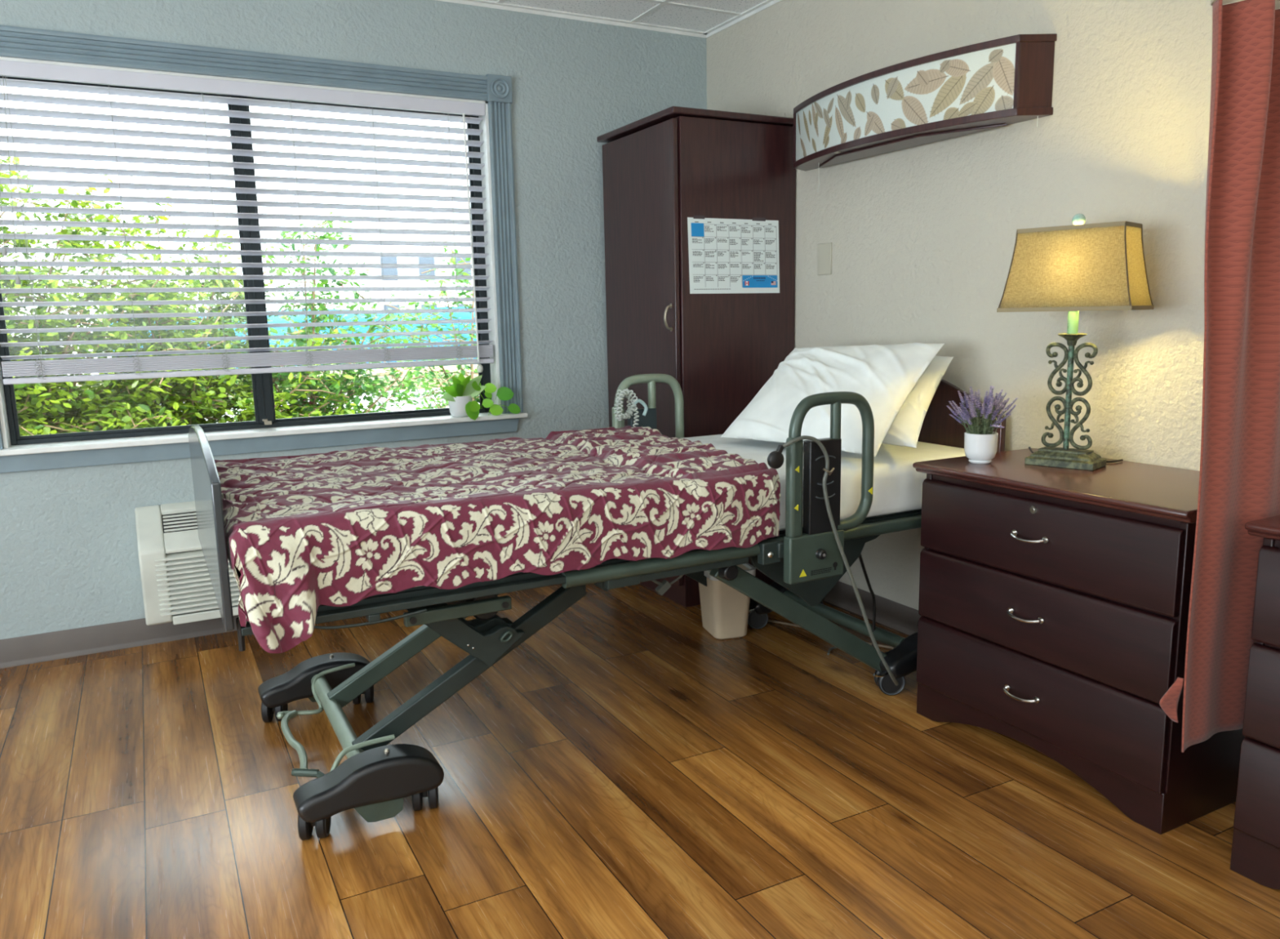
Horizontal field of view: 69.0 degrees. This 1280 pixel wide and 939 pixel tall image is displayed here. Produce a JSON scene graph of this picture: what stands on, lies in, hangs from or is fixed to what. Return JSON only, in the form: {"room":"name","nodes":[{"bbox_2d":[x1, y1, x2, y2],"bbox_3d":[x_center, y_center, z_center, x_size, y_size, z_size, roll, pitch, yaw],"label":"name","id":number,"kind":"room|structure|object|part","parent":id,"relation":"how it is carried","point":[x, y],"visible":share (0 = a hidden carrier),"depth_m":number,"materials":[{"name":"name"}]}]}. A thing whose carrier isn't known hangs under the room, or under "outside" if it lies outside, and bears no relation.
{"room":"care facility","nodes":[
{"label":"care facility","id":0,"kind":"room"},
{"bbox_2d":[0,0,706,639],"bbox_3d":[-1.815,-0.568,3.404,5.020,2.440,0.140,-6,11,-27],"label":"wall","id":1,"kind":"structure","parent":0,"point":[69,555],"depth_m":3.74,"materials":[{"name":"paint"}]},
{"bbox_2d":[0,614,239,668],"bbox_3d":[-1.810,0.602,3.503,4.899,0.101,0.013,-6,11,-27],"label":"baseboard","id":2,"kind":"structure","parent":1,"relation":"attached to","point":[60,644],"depth_m":3.41,"materials":[{"name":"plastic"}]},
{"bbox_2d":[134,501,239,625],"bbox_3d":[-1.329,0.302,3.599,1.068,0.406,0.212,-6,11,-27],"label":"air conditioner","id":3,"kind":"object","parent":1,"relation":"attached to","point":[177,587],"visible":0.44,"depth_m":3.35,"materials":[{"name":"white plastic"}]},
{"bbox_3d":[-1.372,0.107,3.642,0.898,0.034,0.043,-6,11,-27],"label":"rail","id":4,"kind":"part","parent":3,"relation":"part of","materials":[{"name":"white plastic"}]},
{"bbox_3d":[-1.305,0.220,3.536,0.898,0.061,0.065,-6,11,-27],"label":"control door","id":5,"kind":"part","parent":3,"relation":"part of","materials":[{"name":"white plastic"}]},
{"bbox_3d":[-1.329,0.367,3.611,0.898,0.274,0.208,-6,11,-27],"label":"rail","id":6,"kind":"part","parent":3,"relation":"part of","materials":[{"name":"white plastic"}]},
{"bbox_2d":[0,25,527,473],"bbox_3d":[-1.435,-0.806,3.543,2.023,1.469,0.186,-6,11,-27],"label":"window","id":7,"kind":"structure","parent":1,"relation":"in","point":[267,433],"depth_m":3.59,"materials":[{"name":"white paint"}]},
{"bbox_3d":[-2.239,-0.699,3.063,0.094,1.284,0.019,-6,11,-27],"label":"casing","id":8,"kind":"part","parent":7,"relation":"part of","materials":[{"name":"paint"}]},
{"bbox_3d":[-1.867,-0.747,3.380,0.800,1.224,0.014,-6,11,-27],"label":"sash","id":9,"kind":"part","parent":7,"relation":"part of","materials":[{"name":"metal"}]},
{"bbox_3d":[-1.415,-1.470,3.387,1.800,0.094,0.019,-6,11,-27],"label":"casing","id":10,"kind":"part","parent":7,"relation":"part of","materials":[{"name":"paint"}]},
{"bbox_2d":[0,59,493,384],"bbox_3d":[-1.415,-0.878,3.507,1.772,1.092,0.084,-6,11,-27],"label":"blind","id":11,"kind":"object","parent":7,"relation":"attached to","point":[7,68],"visible":1,"depth_m":3.45,"materials":[{"name":"white paint"}]},
{"bbox_3d":[-2.123,-1.014,3.078,0.032,0.560,0.002,-8,12,-35],"label":"pull cord","id":12,"kind":"part","parent":11,"relation":"part of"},
{"bbox_3d":[-2.097,-0.970,3.099,0.032,0.655,0.002,-8,12,-35],"label":"pull cord","id":13,"kind":"part","parent":11,"relation":"part of","materials":[{"name":"white fabric"}]},
{"bbox_3d":[-2.096,-0.811,3.162,0.028,1.005,0.063,-6,11,-27],"label":"ladder cord","id":14,"kind":"part","parent":11,"relation":"part of","materials":[{"name":"white fabric"}]},
{"bbox_3d":[-1.833,-0.839,3.299,0.028,1.005,0.063,-6,11,-27],"label":"ladder cord","id":15,"kind":"part","parent":11,"relation":"part of","materials":[{"name":"white fabric"}]},
{"bbox_3d":[-1.574,-0.867,3.434,0.028,1.005,0.063,-6,11,-27],"label":"ladder cord","id":16,"kind":"part","parent":11,"relation":"part of","materials":[{"name":"white fabric"}]},
{"bbox_3d":[-1.411,-0.386,3.602,1.756,0.020,0.052,-6,11,-27],"label":"rail","id":17,"kind":"part","parent":11,"relation":"part of","materials":[{"name":"white plastic"}]},
{"bbox_3d":[-1.311,-0.895,3.572,0.028,1.005,0.063,-6,11,-27],"label":"ladder cord","id":18,"kind":"part","parent":11,"relation":"part of","materials":[{"name":"white fabric"}]},
{"bbox_3d":[-1.045,-0.924,3.711,0.028,1.005,0.063,-6,11,-27],"label":"ladder cord","id":19,"kind":"part","parent":11,"relation":"part of","materials":[{"name":"white fabric"}]},
{"bbox_3d":[-0.780,-0.952,3.850,0.028,1.005,0.063,-6,11,-27],"label":"ladder cord","id":20,"kind":"part","parent":11,"relation":"part of","materials":[{"name":"white fabric"}]},
{"bbox_3d":[-1.422,-0.152,3.653,2.023,0.020,0.186,-6,11,-27],"label":"sill","id":21,"kind":"part","parent":7,"relation":"part of","materials":[{"name":"white paint"}]},
{"bbox_3d":[-1.089,-0.833,3.803,0.870,1.224,0.014,-6,11,-27],"label":"sash","id":22,"kind":"part","parent":7,"relation":"part of","materials":[{"name":"metal"}]},
{"bbox_2d":[440,373,520,420],"bbox_3d":[-0.689,-0.316,3.955,0.346,0.202,0.128,-6,11,-27],"label":"plant","id":23,"kind":"object","parent":7,"relation":"on","point":[459,397],"visible":1,"depth_m":3.91,"materials":[{"name":"green plant"}]},
{"bbox_3d":[-0.760,-0.269,3.941,0.100,0.088,0.100,-6,11,-27],"label":"pot","id":24,"kind":"part","parent":23,"relation":"part of","materials":[{"name":"white ceramic"}]},
{"bbox_3d":[-0.651,-0.291,3.961,0.206,0.121,0.032,-6,11,-27],"label":"vine stem","id":25,"kind":"part","parent":23,"relation":"part of","materials":[{"name":"green plant"}]},
{"bbox_3d":[-0.566,-0.878,3.938,0.094,1.284,0.019,-6,11,-27],"label":"casing","id":26,"kind":"part","parent":7,"relation":"part of","materials":[{"name":"paint"}]},
{"bbox_2d":[486,0,765,31],"bbox_3d":[-0.547,-1.423,0.674,5.140,0.100,5.860,-6,11,-27],"label":"ceiling","id":27,"kind":"structure","parent":0,"point":[668,15],"depth_m":3.88,"materials":[{"name":"tile"}]},
{"bbox_2d":[496,0,741,22],"bbox_3d":[-0.541,-1.371,0.674,4.900,0.006,5.600,-6,11,-27],"label":"trim","id":28,"kind":"structure","parent":27,"relation":"attached to","point":[661,3],"depth_m":3.87,"materials":[{"name":"white paint"}]},
{"bbox_2d":[1159,0,1279,751],"bbox_3d":[1.280,-0.497,1.865,0.744,2.186,0.108,-6,11,-27],"label":"privacy curtain","id":29,"kind":"object","parent":27,"relation":"hanging from","point":[1239,474],"visible":0.83,"depth_m":1.88,"materials":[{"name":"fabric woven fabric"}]},
{"bbox_2d":[0,583,1279,938],"bbox_3d":[-0.494,1.034,1.076,4.900,0.001,5.600,-6,11,-27],"label":"floor","id":30,"kind":"structure","parent":0,"point":[628,769],"depth_m":2.26,"materials":[{"name":"brown wood"}]},
{"bbox_2d":[188,373,1005,839],"bbox_3d":[-0.060,0.237,2.842,2.276,0.970,1.100,-6,11,-27],"label":"hospital bed","id":31,"kind":"object","parent":30,"relation":"on","point":[805,562],"visible":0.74,"depth_m":2.48,"materials":[{"name":"metal"}]},
{"bbox_3d":[-1.062,0.083,2.278,0.018,0.367,0.950,-6,11,-27],"label":"footboard","id":32,"kind":"part","parent":31,"relation":"part of","materials":[{"name":"laminate"}]},
{"bbox_3d":[-0.784,0.745,2.252,0.129,0.037,0.041,3,10,23],"label":"brake arm","id":33,"kind":"part","parent":31,"relation":"part of","materials":[{"name":"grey metal"}]},
{"bbox_3d":[-0.993,0.685,2.887,0.134,0.072,0.006,-6,11,-27],"label":"skid plate","id":34,"kind":"part","parent":31,"relation":"part of","materials":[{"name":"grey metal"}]},
{"bbox_3d":[-0.934,0.646,2.732,0.085,0.083,0.255,2,10,19],"label":"brake arm","id":35,"kind":"part","parent":31,"relation":"part of","materials":[{"name":"green metal"}]},
{"bbox_3d":[-0.684,0.702,2.264,0.178,0.078,0.034,-8,12,-36],"label":"brake arm","id":36,"kind":"part","parent":31,"relation":"part of","materials":[{"name":"green metal"}]},
{"bbox_3d":[-0.619,0.794,2.193,0.134,0.072,0.007,-6,11,-27],"label":"skid plate","id":37,"kind":"part","parent":31,"relation":"part of","materials":[{"name":"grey metal"}]},
{"bbox_3d":[-0.500,0.308,2.095,0.735,0.038,0.036,-6,11,-27],"label":"foot rail","id":38,"kind":"part","parent":31,"relation":"part of","materials":[{"name":"green metal"}]},
{"bbox_3d":[-0.597,0.431,2.740,0.647,0.440,0.038,-6,11,-27],"label":"lift arm","id":39,"kind":"part","parent":31,"relation":"part of","materials":[{"name":"grey metal"}]},
{"bbox_3d":[-0.463,0.412,2.406,0.298,0.184,0.140,-6,11,-27],"label":"link plate","id":40,"kind":"part","parent":31,"relation":"part of","materials":[{"name":"green metal"}]},
{"bbox_3d":[-0.432,0.479,2.435,0.647,0.440,0.038,-6,11,-27],"label":"lift arm","id":41,"kind":"part","parent":31,"relation":"part of","materials":[{"name":"green metal"}]},
{"bbox_3d":[-0.471,0.343,2.463,0.150,0.080,0.185,-6,11,-27],"label":"lift motor","id":42,"kind":"part","parent":31,"relation":"part of","materials":[{"name":"black plastic"}]},
{"bbox_2d":[613,388,648,426],"bbox_3d":[-0.031,-0.220,3.336,0.122,0.144,0.064,-5,10,-21],"label":"cord","id":43,"kind":"object","parent":31,"relation":"attached to","point":[628,412],"visible":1,"depth_m":3.32,"materials":[{"name":"white plastic"}]},
{"bbox_3d":[0.003,-0.222,3.338,0.057,0.063,0.013,-6,11,-27],"label":"clip handle","id":44,"kind":"part","parent":43,"relation":"part of","materials":[{"name":"white plastic"}]},
{"bbox_3d":[0.009,-0.096,3.418,0.106,0.255,0.032,-6,11,-27],"label":"panel","id":45,"kind":"part","parent":31,"relation":"part of","materials":[{"name":"plastic"}]},
{"bbox_2d":[415,434,965,586],"bbox_3d":[-0.054,0.060,2.819,2.192,0.152,0.904,-6,11,-27],"label":"mattress","id":46,"kind":"object","parent":31,"relation":"on","point":[897,485],"visible":0.02,"depth_m":2.76,"materials":[{"name":"white fabric"}]},
{"bbox_2d":[213,425,780,653],"bbox_3d":[-0.382,0.100,2.642,1.502,0.277,1.080,-6,11,-27],"label":"bedspread","id":47,"kind":"object","parent":46,"relation":"on","point":[304,533],"visible":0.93,"depth_m":2.23,"materials":[{"name":"red fabric"}]},
{"bbox_2d":[720,342,944,457],"bbox_3d":[0.616,-0.248,3.017,0.428,0.314,0.722,-8,12,-36],"label":"pillow","id":48,"kind":"object","parent":46,"relation":"on","point":[885,375],"visible":0.87,"depth_m":2.94,"materials":[{"name":"white fabric"}]},
{"bbox_2d":[881,355,953,448],"bbox_3d":[0.734,-0.253,3.114,0.409,0.259,0.836,-7,11,-33],"label":"pillow","id":49,"kind":"object","parent":46,"relation":"on","point":[904,430],"visible":0.11,"depth_m":2.81,"materials":[{"name":"white fabric"}]},
{"bbox_3d":[0.151,0.342,3.386,0.649,0.452,0.034,-6,11,-27],"label":"lift arm","id":50,"kind":"part","parent":31,"relation":"part of","materials":[{"name":"green metal"}]},
{"bbox_3d":[0.243,0.279,2.558,0.048,0.047,0.035,-6,11,-27],"label":"pivot knob","id":51,"kind":"part","parent":31,"relation":"part of","materials":[{"name":"black plastic"}]},
{"bbox_3d":[0.459,0.198,2.595,1.460,0.043,0.038,-6,11,-27],"label":"rail","id":52,"kind":"part","parent":31,"relation":"part of","materials":[{"name":"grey metal"}]},
{"bbox_3d":[0.429,0.216,2.552,0.235,0.060,0.038,-6,11,-27],"label":"rail mount","id":53,"kind":"part","parent":31,"relation":"part of","materials":[{"name":"green metal"}]},
{"bbox_3d":[0.490,0.440,2.759,0.649,0.452,0.034,-6,11,-27],"label":"lift arm","id":54,"kind":"part","parent":31,"relation":"part of","materials":[{"name":"grey metal"}]},
{"bbox_3d":[0.511,0.298,2.707,0.484,0.197,0.012,-6,11,-27],"label":"gusset plate","id":55,"kind":"part","parent":31,"relation":"part of","materials":[{"name":"green metal"}]},
{"bbox_3d":[0.493,0.230,2.520,0.030,0.030,0.016,-6,11,-27],"label":"release knob","id":56,"kind":"part","parent":31,"relation":"part of","materials":[{"name":"black plastic"}]},
{"bbox_3d":[0.493,0.044,2.522,0.106,0.255,0.032,-6,11,-27],"label":"panel","id":57,"kind":"part","parent":31,"relation":"part of","materials":[{"name":"black plastic"}]},
{"bbox_2d":[767,435,898,685],"bbox_3d":[0.559,0.284,2.563,0.501,0.784,0.055,-7,11,-31],"label":"cord","id":58,"kind":"object","parent":31,"relation":"hanging from","point":[775,458],"visible":1,"depth_m":2.50,"materials":[{"name":"black plastic"}]},
{"bbox_2d":[858,553,875,646],"bbox_3d":[0.754,0.400,3.115,0.073,0.532,0.277,1,10,14],"label":"power cord","id":59,"kind":"object","parent":31,"relation":"hanging from","point":[860,556],"visible":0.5,"depth_m":3.06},
{"bbox_3d":[0.740,0.624,2.844,0.079,0.021,0.010,-9,12,-39],"label":"brake lever","id":60,"kind":"part","parent":31,"relation":"part of","materials":[{"name":"black metal"}]},
{"bbox_3d":[0.928,-0.116,3.321,0.022,0.470,0.904,-6,11,-27],"label":"headboard","id":61,"kind":"part","parent":31,"relation":"part of","materials":[{"name":"brown wood"}]},
{"bbox_2d":[596,106,795,607],"bbox_3d":[0.235,-0.460,4.023,0.606,1.944,0.656,-6,11,-27],"label":"wardrobe","id":62,"kind":"object","parent":30,"relation":"on","point":[662,169],"visible":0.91,"depth_m":3.72,"materials":[{"name":"brown wood"}]},
{"bbox_3d":[0.006,-0.463,3.907,0.020,1.818,0.614,-6,11,-27],"label":"door","id":63,"kind":"part","parent":62,"relation":"part of","materials":[{"name":"brown wood"}]},
{"bbox_3d":[0.108,-0.591,3.624,0.039,0.108,0.018,-6,11,-27],"label":"handle","id":64,"kind":"part","parent":62,"relation":"part of","materials":[{"name":"silver metal"}]},
{"bbox_2d":[687,215,779,293],"bbox_3d":[0.377,-0.847,3.680,0.436,0.296,0.002,-6,11,-27],"label":"wall calendar","id":65,"kind":"object","parent":62,"relation":"attached to","point":[726,255],"visible":1,"depth_m":3.68,"materials":[{"name":"paper"}]},
{"bbox_2d":[698,563,755,639],"bbox_3d":[0.316,0.481,3.486,0.179,0.260,0.223,-4,10,-16],"label":"waste bin","id":66,"kind":"object","parent":30,"relation":"on","point":[724,609],"visible":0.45,"depth_m":3.41,"materials":[{"name":"beige plastic"}]},
{"bbox_2d":[768,619,893,648],"bbox_3d":[0.783,0.618,3.372,0.861,0.009,0.034,7,12,39],"label":"cable","id":67,"kind":"object","parent":30,"relation":"on","point":[769,620],"visible":0.16,"depth_m":3.54,"materials":[{"name":"grey plastic"}]},
{"bbox_2d":[826,646,837,654],"bbox_3d":[0.864,0.632,3.279,0.374,0.008,0.216,2,10,20],"label":"cable","id":68,"kind":"object","parent":30,"relation":"on","point":[832,647],"visible":0.19,"depth_m":3.28,"materials":[{"name":"grey plastic"}]},
{"bbox_2d":[912,448,1244,834],"bbox_3d":[1.183,0.383,2.476,0.510,0.755,0.796,-6,11,-27],"label":"nightstand","id":69,"kind":"object","parent":30,"relation":"on","point":[1054,602],"visible":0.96,"depth_m":2.27,"materials":[{"name":"brown wood"}]},
{"bbox_2d":[946,385,1017,463],"bbox_3d":[0.955,-0.126,2.601,0.186,0.216,0.179,-6,11,-27],"label":"lavender","id":70,"kind":"object","parent":69,"relation":"on","point":[980,443],"visible":1,"depth_m":2.58,"materials":[{"name":"plant"}]},
{"bbox_3d":[0.976,0.580,2.395,0.032,0.021,0.109,-6,11,-27],"label":"handle","id":71,"kind":"part","parent":69,"relation":"part of","materials":[{"name":"silver metal"}]},
{"bbox_3d":[0.972,0.373,2.360,0.032,0.021,0.109,-6,11,-27],"label":"handle","id":72,"kind":"part","parent":69,"relation":"part of","materials":[{"name":"silver metal"}]},
{"bbox_3d":[0.968,0.170,2.326,0.032,0.021,0.109,-6,11,-27],"label":"handle","id":73,"kind":"part","parent":69,"relation":"part of","materials":[{"name":"silver metal"}]},
{"bbox_3d":[0.997,0.580,2.406,0.017,0.202,0.752,-6,11,-27],"label":"drawer","id":74,"kind":"part","parent":69,"relation":"part of","materials":[{"name":"brown wood"}]},
{"bbox_3d":[0.993,0.377,2.372,0.017,0.198,0.752,-6,11,-27],"label":"drawer","id":75,"kind":"part","parent":69,"relation":"part of","materials":[{"name":"brown wood"}]},
{"bbox_3d":[0.989,0.174,2.338,0.017,0.196,0.752,-6,11,-27],"label":"drawer","id":76,"kind":"part","parent":69,"relation":"part of","materials":[{"name":"brown wood"}]},
{"bbox_2d":[996,213,1154,470],"bbox_3d":[1.180,-0.346,2.519,0.340,0.668,0.242,8,13,43],"label":"table lamp","id":77,"kind":"object","parent":69,"relation":"on","point":[1076,268],"visible":1,"depth_m":2.44,"materials":[{"name":"fabric"}]},
{"bbox_3d":[1.160,-0.349,2.498,0.074,0.032,0.074,-6,11,-27],"label":"drip dish","id":78,"kind":"part","parent":77,"relation":"part of","materials":[{"name":"metal"}]},
{"bbox_3d":[1.156,-0.530,2.467,0.336,0.214,0.180,8,13,43],"label":"lamp shade","id":79,"kind":"part","parent":77,"relation":"part of","materials":[{"name":"fabric"}]},
{"bbox_3d":[1.158,-0.429,2.484,0.339,0.011,0.183,8,13,43],"label":"shade trim","id":80,"kind":"part","parent":77,"relation":"part of","materials":[{"name":"brown fabric"}]},
{"bbox_3d":[1.154,-0.633,2.450,0.271,0.011,0.133,8,13,43],"label":"shade trim","id":81,"kind":"part","parent":77,"relation":"part of","materials":[{"name":"brown fabric"}]},
{"bbox_3d":[1.290,-0.023,2.570,0.113,0.008,0.017,-4,10,-16],"label":"power cord","id":82,"kind":"part","parent":77,"relation":"part of","materials":[{"name":"black plastic"}]},
{"bbox_2d":[1230,515,1279,889],"bbox_3d":[1.613,0.508,1.681,0.510,0.755,0.797,-6,11,-27],"label":"nightstand","id":83,"kind":"object","parent":30,"relation":"on","point":[1255,845],"visible":1,"depth_m":1.88,"materials":[{"name":"brown wood"}]},
{"bbox_3d":[1.426,0.705,1.611,0.017,0.202,0.753,-6,11,-27],"label":"drawer","id":84,"kind":"part","parent":83,"relation":"part of","materials":[{"name":"brown wood"}]},
{"bbox_3d":[1.422,0.501,1.577,0.017,0.198,0.753,-6,11,-27],"label":"drawer","id":85,"kind":"part","parent":83,"relation":"part of","materials":[{"name":"brown wood"}]},
{"bbox_3d":[1.418,0.299,1.543,0.017,0.196,0.753,-6,11,-27],"label":"drawer","id":86,"kind":"part","parent":83,"relation":"part of","materials":[{"name":"brown wood"}]},
{"bbox_2d":[964,431,998,463],"bbox_3d":[0.957,-0.061,2.613,0.089,0.085,0.089,-6,11,-27],"label":"pot","id":87,"kind":"object","parent":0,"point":[980,446],"depth_m":2.58,"materials":[{"name":"white ceramic"}]},
{"bbox_2d":[706,0,1277,609],"bbox_3d":[1.697,-0.407,2.033,0.120,2.440,5.600,-6,11,-27],"label":"wall","id":88,"kind":"structure","parent":0,"point":[922,237],"depth_m":2.89,"materials":[{"name":"paint"}]},
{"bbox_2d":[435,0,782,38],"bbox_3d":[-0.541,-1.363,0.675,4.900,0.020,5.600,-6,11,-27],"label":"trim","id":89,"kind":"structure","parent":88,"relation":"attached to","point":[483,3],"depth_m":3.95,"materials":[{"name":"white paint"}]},
{"bbox_2d":[817,242,831,275],"bbox_3d":[0.727,-0.828,3.664,0.006,0.122,0.084,-6,11,-27],"label":"wall plate","id":90,"kind":"object","parent":88,"relation":"attached to","point":[824,250],"visible":1,"depth_m":3.66,"materials":[{"name":"beige plastic"}]},
{"bbox_2d":[823,581,921,635],"bbox_3d":[1.661,0.753,2.195,0.013,0.101,5.599,-6,11,-27],"label":"baseboard","id":91,"kind":"structure","parent":88,"relation":"attached to","point":[900,617],"depth_m":3.57,"materials":[{"name":"plastic"}]},
{"bbox_2d":[792,33,1057,190],"bbox_3d":[0.843,-1.160,3.160,0.202,0.330,1.154,-6,11,-27],"label":"wall light","id":92,"kind":"object","parent":88,"relation":"attached to","point":[992,84],"visible":1,"depth_m":2.91,"materials":[{"name":"brown wood"}]},
{"bbox_3d":[0.605,-1.287,3.616,0.015,0.181,0.012,-6,11,-27],"label":"corner post","id":93,"kind":"part","parent":92,"relation":"part of","materials":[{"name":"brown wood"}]},
{"bbox_3d":[0.805,-1.210,3.135,0.102,0.181,1.044,-6,11,-27],"label":"diffuser panel","id":94,"kind":"part","parent":92,"relation":"part of","materials":[{"name":"white plastic"}]},
{"bbox_3d":[1.098,-1.143,2.702,0.015,0.181,0.012,-6,11,-27],"label":"corner post","id":95,"kind":"part","parent":92,"relation":"part of","materials":[{"name":"brown wood"}]},
{"bbox_3d":[1.147,-1.145,2.703,0.104,0.181,0.012,-1,10,0],"label":"panel","id":96,"kind":"part","parent":92,"relation":"part of","materials":[{"name":"brown wood"}]},
{"label":"outside","id":97,"kind":"structure","parent":0,"visible":0},
{"bbox_2d":[181,387,479,422],"bbox_3d":[5.227,-1.282,16.649,100.000,0.100,16.200,-6,11,-27],"label":"ground","id":98,"kind":"structure","parent":97,"point":[365,402],"depth_m":17.19,"materials":[{"name":"concrete"}]},
{"bbox_2d":[0,156,244,435],"bbox_3d":[-3.534,-0.562,4.949,2.821,2.693,1.553,-7,11,-30],"label":"shrub","id":99,"kind":"object","parent":98,"relation":"on","point":[35,396],"visible":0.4,"depth_m":5.00,"materials":[{"name":"green plant"}]},
{"bbox_2d":[21,190,363,435],"bbox_3d":[-2.822,-0.540,5.684,2.023,2.378,1.709,-9,12,-39],"label":"shrub","id":100,"kind":"object","parent":98,"relation":"on","point":[195,413],"visible":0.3,"depth_m":5.61,"materials":[{"name":"green plant"}]},
{"bbox_2d":[72,364,478,399],"bbox_3d":[-1.054,-3.123,28.284,100.000,0.130,10.500,-6,11,-27],"label":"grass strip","id":101,"kind":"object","parent":98,"relation":"on","point":[454,367],"visible":0.02,"depth_m":25.55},
{"bbox_2d":[104,304,476,374],"bbox_3d":[-2.031,-3.646,25.709,22.070,1.850,0.193,-6,11,-27],"label":"fence","id":102,"kind":"object","parent":101,"relation":"on","point":[465,315],"visible":0.07,"depth_m":23.24,"materials":[{"name":"teal paint"}]},
{"bbox_2d":[182,211,439,420],"bbox_3d":[-2.205,-0.566,6.190,1.743,2.234,1.276,-5,10,-22],"label":"shrub","id":103,"kind":"object","parent":98,"relation":"on","point":[359,388],"visible":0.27,"depth_m":6.10,"materials":[{"name":"green plant"}]},
{"bbox_2d":[376,240,479,410],"bbox_3d":[-1.200,-0.663,7.043,1.343,2.103,1.191,-6,11,-27],"label":"shrub","id":104,"kind":"object","parent":98,"relation":"on","point":[442,293],"visible":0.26,"depth_m":6.89,"materials":[{"name":"green plant"}]},
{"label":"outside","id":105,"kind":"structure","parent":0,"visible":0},
{"bbox_2d":[17,345,109,374],"bbox_3d":[-18.345,-8.135,60.322,140.000,0.100,63.000,-6,11,-27],"label":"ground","id":106,"kind":"structure","parent":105,"point":[70,345],"depth_m":50.99,"materials":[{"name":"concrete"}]},
{"bbox_2d":[297,227,474,310],"bbox_3d":[-10.034,-9.103,48.023,12.900,5.550,8.400,-6,11,-27],"label":"building","id":107,"kind":"structure","parent":106,"relation":"on","point":[365,248],"depth_m":42.90,"materials":[{"name":"white paint"}]}
]}

